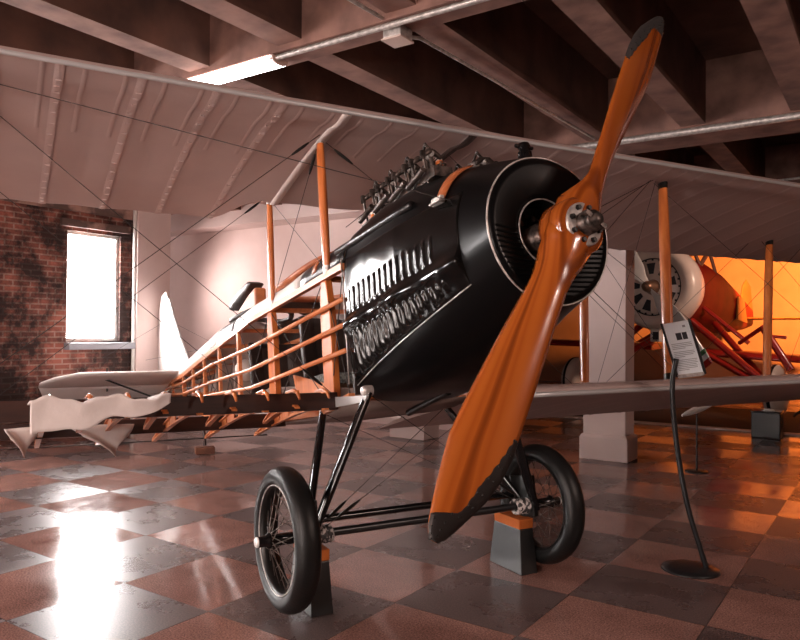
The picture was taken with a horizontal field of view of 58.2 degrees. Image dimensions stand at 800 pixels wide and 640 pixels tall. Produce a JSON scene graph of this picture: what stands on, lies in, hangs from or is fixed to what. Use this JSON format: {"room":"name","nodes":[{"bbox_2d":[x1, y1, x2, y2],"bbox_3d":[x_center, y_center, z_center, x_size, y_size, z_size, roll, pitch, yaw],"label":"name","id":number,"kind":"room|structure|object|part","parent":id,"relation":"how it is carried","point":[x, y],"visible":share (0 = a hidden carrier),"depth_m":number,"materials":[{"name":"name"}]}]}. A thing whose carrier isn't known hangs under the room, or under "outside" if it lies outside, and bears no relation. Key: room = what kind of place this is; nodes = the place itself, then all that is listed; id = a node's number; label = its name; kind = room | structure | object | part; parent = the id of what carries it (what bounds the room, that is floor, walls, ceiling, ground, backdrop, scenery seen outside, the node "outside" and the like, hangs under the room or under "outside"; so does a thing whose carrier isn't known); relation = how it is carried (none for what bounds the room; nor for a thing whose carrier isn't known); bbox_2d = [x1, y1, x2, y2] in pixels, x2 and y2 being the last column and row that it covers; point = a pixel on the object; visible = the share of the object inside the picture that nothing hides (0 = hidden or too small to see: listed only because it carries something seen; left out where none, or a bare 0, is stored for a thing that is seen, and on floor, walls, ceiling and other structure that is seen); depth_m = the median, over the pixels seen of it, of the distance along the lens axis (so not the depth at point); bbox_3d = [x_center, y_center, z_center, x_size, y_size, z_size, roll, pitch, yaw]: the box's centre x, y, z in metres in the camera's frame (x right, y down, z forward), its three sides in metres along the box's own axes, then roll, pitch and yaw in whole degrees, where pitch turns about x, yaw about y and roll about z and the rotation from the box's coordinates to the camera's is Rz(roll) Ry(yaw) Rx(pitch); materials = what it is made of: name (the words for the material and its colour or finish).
{"room":"museum","nodes":[
{"label":"museum","id":0,"kind":"room"},
{"bbox_2d":[0,200,132,424],"bbox_3d":[-6.383,-0.528,5.844,0.340,3.720,9.380,0,-1,35],"label":"wall","id":1,"kind":"structure","parent":0,"point":[33,262],"depth_m":8.58,"materials":[{"name":"brick"}]},
{"bbox_2d":[0,418,129,441],"bbox_3d":[-6.241,1.242,5.721,0.038,0.180,9.300,0,-1,35],"label":"baseboard","id":2,"kind":"structure","parent":1,"relation":"attached to","point":[123,418],"depth_m":9.29,"materials":[{"name":"brown"}]},
{"bbox_2d":[0,199,132,219],"bbox_3d":[-4.402,-1.531,8.400,0.051,0.340,2.960,0,-1,34],"label":"trim","id":3,"kind":"structure","parent":1,"relation":"attached to","point":[125,214],"depth_m":9.03,"materials":[{"name":"paint"}]},
{"bbox_2d":[60,218,130,233],"bbox_3d":[-3.870,-1.195,9.156,0.060,0.090,0.950,0,-1,35],"label":"trim","id":4,"kind":"structure","parent":1,"relation":"attached to","point":[63,221],"depth_m":9.11,"materials":[{"name":"paint"}]},
{"bbox_2d":[64,231,134,349],"bbox_3d":[-3.856,-0.365,9.210,0.230,1.478,0.930,0,-1,35],"label":"window","id":5,"kind":"structure","parent":1,"relation":"in","point":[84,281],"depth_m":9.22,"materials":[{"name":"white glass"}]},
{"bbox_3d":[-3.982,-0.417,9.213,0.010,1.315,0.685,0,-1,35],"label":"pane","id":6,"kind":"part","parent":5,"relation":"part of","materials":[{"name":"white glass"}]},
{"bbox_3d":[-3.833,0.331,9.180,0.160,0.085,0.930,0,-1,35],"label":"sill","id":7,"kind":"part","parent":5,"relation":"part of","materials":[{"name":"grey"}]},
{"bbox_2d":[130,210,136,418],"bbox_3d":[-3.548,-0.136,9.561,0.044,3.100,0.042,0,-1,34],"label":"trim","id":8,"kind":"structure","parent":1,"relation":"attached to","point":[134,211],"depth_m":9.55,"materials":[{"name":"white paint"}]},
{"bbox_2d":[190,55,287,84],"bbox_3d":[-1.320,-1.734,5.144,1.270,0.069,0.155,0,-1,35],"label":"fluorescent light","id":9,"kind":"object","parent":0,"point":[264,64],"visible":0.51,"depth_m":4.93,"materials":[{"name":"white plastic"}]},
{"bbox_2d":[170,216,370,357],"bbox_3d":[-1.775,-0.402,11.364,7.200,3.720,0.300,0,-1,35],"label":"wall","id":10,"kind":"structure","parent":0,"point":[229,260],"depth_m":11.95,"materials":[{"name":"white paint"}]},
{"bbox_2d":[171,203,369,236],"bbox_3d":[-1.971,-1.888,11.082,7.200,0.800,0.440,0,-1,35],"label":"trim","id":11,"kind":"structure","parent":10,"relation":"attached to","point":[257,217],"depth_m":11.08,"materials":[{"name":"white paint"}]},
{"bbox_2d":[362,417,452,429],"bbox_3d":[-1.884,1.385,11.200,7.200,0.140,0.032,0,-1,35],"label":"baseboard","id":12,"kind":"structure","parent":10,"relation":"attached to","point":[386,420],"depth_m":10.03,"materials":[{"name":"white paint"}]},
{"bbox_2d":[0,1,636,251],"bbox_3d":[0.091,-2.003,8.901,0.213,0.560,21.700,0,-1,35],"label":"ceiling beam","id":13,"kind":"structure","parent":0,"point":[19,28],"depth_m":5.04,"materials":[{"name":"wood"}]},
{"bbox_2d":[134,0,526,84],"bbox_3d":[0.972,-2.056,3.624,20.500,0.600,0.221,0,-1,35],"label":"ceiling beam","id":14,"kind":"structure","parent":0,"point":[322,20],"depth_m":4.55,"materials":[{"name":"wood"}]},
{"bbox_2d":[181,0,523,137],"bbox_3d":[1.530,-2.005,7.912,0.216,0.560,21.700,0,-1,34],"label":"ceiling beam","id":15,"kind":"structure","parent":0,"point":[417,76],"depth_m":5.65,"materials":[{"name":"wood"}]},
{"bbox_2d":[348,0,383,19],"bbox_3d":[-0.943,-1.797,3.042,0.029,0.024,2.881,0,-1,36],"label":"conduit pipe","id":16,"kind":"object","parent":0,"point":[354,2],"visible":1,"depth_m":4.09,"materials":[{"name":"metal"}]},
{"bbox_2d":[275,0,488,59],"bbox_3d":[2.011,-1.739,2.806,6.860,0.036,0.040,0,-1,35],"label":"conduit pipe","id":17,"kind":"object","parent":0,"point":[462,4],"visible":1,"depth_m":4.25,"materials":[{"name":"metal"}]},
{"bbox_2d":[381,25,413,47],"bbox_3d":[-0.014,-1.714,4.325,0.145,0.081,0.145,0,-1,35],"label":"junction box","id":18,"kind":"object","parent":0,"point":[396,37],"visible":0.91,"depth_m":4.29,"materials":[{"name":"metal"}]},
{"bbox_3d":[-0.015,-1.679,4.325,0.145,0.012,0.145,0,-1,35],"label":"plate","id":19,"kind":"part","parent":18,"relation":"part of","materials":[{"name":"beige metal"}]},
{"bbox_2d":[0,380,799,639],"bbox_3d":[3.121,1.524,6.742,20.500,0.216,21.700,0,-1,35],"label":"floor","id":20,"kind":"structure","parent":0,"point":[150,540],"depth_m":4.37,"materials":[{"name":"tile"}]},
{"bbox_2d":[131,211,170,418],"bbox_3d":[-3.515,-0.440,9.891,0.400,3.720,0.530,0,-1,35],"label":"wall pier","id":21,"kind":"object","parent":20,"relation":"on","point":[156,228],"visible":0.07,"depth_m":9.72,"materials":[{"name":"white paint"}]},
{"bbox_2d":[194,446,214,454],"bbox_3d":[-2.044,1.362,7.516,0.200,0.070,0.120,1,-1,-20],"label":"block","id":22,"kind":"object","parent":20,"relation":"on","point":[198,450],"visible":1,"depth_m":7.47,"materials":[{"name":"brown wood"}]},
{"bbox_2d":[290,544,332,617],"bbox_3d":[-0.422,1.204,3.399,0.110,0.288,0.289,1,-1,-29],"label":"block","id":23,"kind":"object","parent":20,"relation":"on","point":[321,604],"visible":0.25,"depth_m":3.29,"materials":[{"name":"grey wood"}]},
{"bbox_2d":[0,16,799,614],"bbox_3d":[-0.175,-0.022,4.417,10.502,2.708,9.903,0,-1,15],"label":"biplane","id":24,"kind":"object","parent":20,"relation":"on","point":[475,245],"visible":0.99,"depth_m":3.62,"materials":[{"name":"beige fabric"}]},
{"bbox_3d":[-0.923,0.558,5.002,0.015,0.326,0.763,1,-1,-24],"label":"cockpit panel","id":25,"kind":"part","parent":24,"relation":"part of","materials":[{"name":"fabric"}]},
{"bbox_3d":[-0.898,0.388,5.520,0.549,0.424,0.175,1,-11,-29],"label":"seat","id":26,"kind":"part","parent":24,"relation":"part of","materials":[{"name":"leather"}]},
{"bbox_3d":[-0.516,0.388,4.192,0.012,0.200,0.560,1,-11,-29],"label":"cockpit panel","id":27,"kind":"part","parent":24,"relation":"part of","materials":[{"name":"brown wood"}]},
{"bbox_2d":[311,251,333,274],"bbox_3d":[-0.372,-0.338,4.077,0.266,0.166,0.060,1,-11,-29],"label":"bracket","id":28,"kind":"object","parent":24,"relation":"attached to","point":[314,271],"depth_m":4.00,"materials":[{"name":"metal"}]},
{"bbox_3d":[-0.390,0.195,4.610,0.549,0.424,0.175,1,-11,-29],"label":"seat","id":29,"kind":"part","parent":24,"relation":"part of","materials":[{"name":"leather"}]},
{"bbox_3d":[-0.376,0.993,3.326,0.133,0.086,0.087,1,-11,-29],"label":"shock cord","id":30,"kind":"part","parent":24,"relation":"part of","materials":[{"name":"fabric"}]},
{"bbox_3d":[-0.277,0.671,3.318,0.303,0.684,0.068,1,-1,-21],"label":"gear leg","id":31,"kind":"part","parent":24,"relation":"part of","materials":[{"name":"black metal"}]},
{"bbox_2d":[334,201,413,255],"bbox_3d":[-0.141,-0.429,3.456,0.045,0.189,0.714,1,-1,-33],"label":"hood","id":32,"kind":"object","parent":24,"relation":"attached to","point":[388,229],"depth_m":3.34,"materials":[{"name":"black paint"}]},
{"bbox_3d":[-0.022,-0.103,3.219,0.097,0.831,1.000,1,-1,-34],"label":"louver panel","id":33,"kind":"part","parent":24,"relation":"part of","materials":[{"name":"black metal"}]},
{"bbox_2d":[426,151,433,161],"bbox_3d":[0.136,-0.773,3.398,0.030,0.038,0.108,1,-1,-10],"label":"valve","id":34,"kind":"object","parent":24,"relation":"on","point":[429,154],"depth_m":3.35,"materials":[{"name":"metal"}]},
{"bbox_2d":[437,165,472,200],"bbox_3d":[0.227,-0.574,3.032,0.176,0.180,0.063,1,-1,-40],"label":"strap","id":35,"kind":"object","parent":24,"relation":"attached to","point":[448,185],"depth_m":3.00,"materials":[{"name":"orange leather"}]},
{"bbox_2d":[468,159,488,167],"bbox_3d":[0.385,-0.769,3.537,0.108,0.038,0.030,0,-1,42],"label":"pipe fitting","id":36,"kind":"object","parent":24,"relation":"on","point":[475,162],"depth_m":3.50,"materials":[{"name":"metal"}]},
{"bbox_3d":[0.670,1.011,3.905,0.133,0.086,0.087,1,-11,-29],"label":"shock cord","id":37,"kind":"part","parent":24,"relation":"part of","materials":[{"name":"white fabric"}]},
{"bbox_3d":[0.682,0.969,3.962,0.030,0.220,0.189,1,-11,-29],"label":"axle guide plate","id":38,"kind":"part","parent":24,"relation":"part of","materials":[{"name":"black metal"}]},
{"bbox_3d":[0.632,0.687,3.822,0.303,0.684,0.068,1,-1,-37],"label":"gear leg","id":39,"kind":"part","parent":24,"relation":"part of","materials":[{"name":"black metal"}]},
{"bbox_3d":[0.686,-0.357,2.686,0.170,0.170,0.020,34,-25,-19],"label":"hub plate","id":40,"kind":"part","parent":24,"relation":"part of","materials":[{"name":"metal"}]},
{"bbox_2d":[390,415,438,440],"bbox_3d":[0.190,-0.163,8.837,0.500,3.200,0.350,0,-1,35],"label":"wall column","id":41,"kind":"structure","parent":20,"relation":"on","point":[433,431],"depth_m":8.67,"materials":[{"name":"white paint"}]},
{"bbox_2d":[490,511,536,575],"bbox_3d":[0.627,1.223,3.980,0.110,0.288,0.289,1,-1,-29],"label":"block","id":42,"kind":"object","parent":20,"relation":"on","point":[512,547],"visible":0.89,"depth_m":3.90,"materials":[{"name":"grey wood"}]},
{"bbox_2d":[579,154,637,462],"bbox_3d":[2.175,-0.166,7.471,0.500,3.200,0.350,0,-1,35],"label":"wall column","id":43,"kind":"structure","parent":20,"relation":"on","point":[605,436],"depth_m":7.32,"materials":[{"name":"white paint"}]},
{"bbox_2d":[550,251,799,413],"bbox_3d":[5.771,-0.134,13.554,10.000,3.386,5.060,0,-1,44],"label":"airplane","id":44,"kind":"object","parent":20,"relation":"on","point":[712,307],"visible":0.56,"depth_m":11.98,"materials":[{"name":"orange metal"}]},
{"bbox_3d":[3.739,-1.205,12.224,1.029,1.280,0.132,0,-1,44],"label":"blade","id":45,"kind":"part","parent":44,"relation":"part of","materials":[{"name":"silver metal"}]},
{"bbox_2d":[634,259,679,314],"bbox_3d":[4.224,-0.549,11.978,1.000,1.000,0.050,0,-1,44],"label":"engine","id":46,"kind":"object","parent":44,"relation":"hanging from","point":[644,303],"depth_m":11.96,"materials":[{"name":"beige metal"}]},
{"bbox_3d":[4.463,0.102,11.482,1.029,1.280,0.132,0,-1,44],"label":"blade","id":47,"kind":"part","parent":44,"relation":"part of","materials":[{"name":"silver metal"}]},
{"bbox_3d":[6.638,-0.197,13.937,0.035,0.500,0.917,0,-1,36],"label":"panel","id":48,"kind":"part","parent":44,"relation":"part of","materials":[{"name":"orange fabric"}]},
{"bbox_2d":[563,416,799,435],"bbox_3d":[4.729,1.477,9.522,9.000,0.024,0.102,0,-1,34],"label":"trim","id":49,"kind":"structure","parent":20,"relation":"on","point":[577,417],"depth_m":9.91,"materials":[{"name":"beige"}]},
{"bbox_2d":[660,318,720,579],"bbox_3d":[1.603,0.684,3.961,0.307,1.383,0.304,0,-1,29],"label":"sign stand","id":50,"kind":"object","parent":20,"relation":"on","point":[680,337],"visible":1,"depth_m":3.95,"materials":[{"name":"black paint"}]},
{"bbox_2d":[675,332,687,339],"bbox_3d":[1.548,0.088,3.946,0.067,0.048,0.013,0,-1,42],"label":"picture","id":51,"kind":"object","parent":50,"relation":"on","point":[678,335],"depth_m":3.95,"materials":[{"name":"black paper"}]},
{"bbox_3d":[1.563,0.156,3.962,0.219,0.329,0.103,0,-1,42],"label":"sign frame","id":52,"kind":"part","parent":50,"relation":"part of","materials":[{"name":"black paint"}]},
{"bbox_2d":[682,406,710,473],"bbox_3d":[2.808,1.095,6.773,0.420,0.668,0.220,1,-1,-20],"label":"sign stand","id":53,"kind":"object","parent":20,"relation":"on","point":[695,410],"visible":0.79,"depth_m":6.74,"materials":[{"name":"white paint"}]},
{"bbox_3d":[2.821,0.831,6.749,0.420,0.140,0.046,1,-1,-20],"label":"blade","id":54,"kind":"part","parent":53,"relation":"part of","materials":[{"name":"white paint"}]},
{"bbox_2d":[750,408,783,438],"bbox_3d":[4.652,1.297,9.093,0.350,0.368,0.320,0,-1,35],"label":"equipment box","id":55,"kind":"object","parent":20,"relation":"on","point":[767,422],"visible":1,"depth_m":8.97,"materials":[{"name":"black paint"}]},
{"bbox_3d":[4.653,1.153,9.095,0.350,0.020,0.320,0,-1,35],"label":"lid","id":56,"kind":"part","parent":55,"relation":"part of","materials":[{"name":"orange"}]},
{"bbox_2d":[523,0,799,155],"bbox_3d":[3.156,-2.388,6.802,20.500,0.200,21.700,0,-1,35],"label":"ceiling","id":57,"kind":"structure","parent":0,"point":[717,28],"depth_m":5.76,"materials":[{"name":"wood"}]},
{"bbox_2d":[171,50,799,214],"bbox_3d":[2.949,-1.984,6.500,20.500,0.620,0.521,0,-1,35],"label":"trim","id":58,"kind":"structure","parent":57,"relation":"attached to","point":[743,86],"depth_m":6.33,"materials":[{"name":"wood"}]},
{"bbox_2d":[570,112,799,148],"bbox_3d":[2.781,-1.679,6.256,10.500,0.062,0.069,0,-1,35],"label":"conduit pipe","id":59,"kind":"object","parent":58,"relation":"attached to","point":[790,116],"visible":0.32,"depth_m":6.29,"materials":[{"name":"metal"}]},
{"bbox_2d":[777,177,799,180],"bbox_3d":[5.593,-1.593,6.991,5.756,0.028,0.028,0,-1,42],"label":"conduit pipe","id":60,"kind":"object","parent":58,"relation":"attached to","point":[793,178],"visible":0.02,"depth_m":8.08,"materials":[{"name":"metal"}]},
{"bbox_2d":[694,143,799,182],"bbox_3d":[4.937,-1.932,9.392,20.500,0.600,0.401,0,-1,35],"label":"ceiling beam","id":61,"kind":"structure","parent":57,"relation":"attached to","point":[782,161],"depth_m":9.20,"materials":[{"name":"wood"}]},
{"bbox_2d":[539,256,799,380],"bbox_3d":[9.341,-0.234,15.794,20.500,3.720,0.201,0,-1,35],"label":"wall","id":62,"kind":"structure","parent":0,"point":[735,272],"depth_m":16.67,"materials":[{"name":"paint"}]},
{"bbox_2d":[0,0,691,255],"bbox_3d":[0.811,-2.004,8.407,0.212,0.560,21.700,0,-1,35],"label":"ceiling beam","id":63,"kind":"structure","parent":62,"relation":"attached to","point":[176,33],"depth_m":4.89,"materials":[{"name":"wood"}]},
{"bbox_2d":[412,35,594,139],"bbox_3d":[0.938,-1.724,5.580,0.041,0.059,3.006,0,-1,37],"label":"conduit pipe","id":64,"kind":"object","parent":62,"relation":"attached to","point":[420,38],"visible":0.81,"depth_m":5.23,"materials":[{"name":"metal"}]},
{"bbox_2d":[365,0,693,165],"bbox_3d":[2.250,-2.006,7.418,0.212,0.560,21.700,0,-1,35],"label":"ceiling beam","id":65,"kind":"structure","parent":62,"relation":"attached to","point":[510,44],"depth_m":5.46,"materials":[{"name":"wood"}]},
{"bbox_2d":[552,0,764,176],"bbox_3d":[2.969,-2.007,6.923,0.216,0.560,21.700,0,-1,34],"label":"ceiling beam","id":66,"kind":"structure","parent":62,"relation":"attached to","point":[677,84],"depth_m":5.45,"materials":[{"name":"wood"}]},
{"bbox_2d":[740,0,799,110],"bbox_3d":[3.688,-2.009,6.428,0.211,0.560,21.700,0,-1,35],"label":"beam","id":67,"kind":"structure","parent":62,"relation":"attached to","point":[775,24],"depth_m":4.53,"materials":[{"name":"wood"}]}
]}

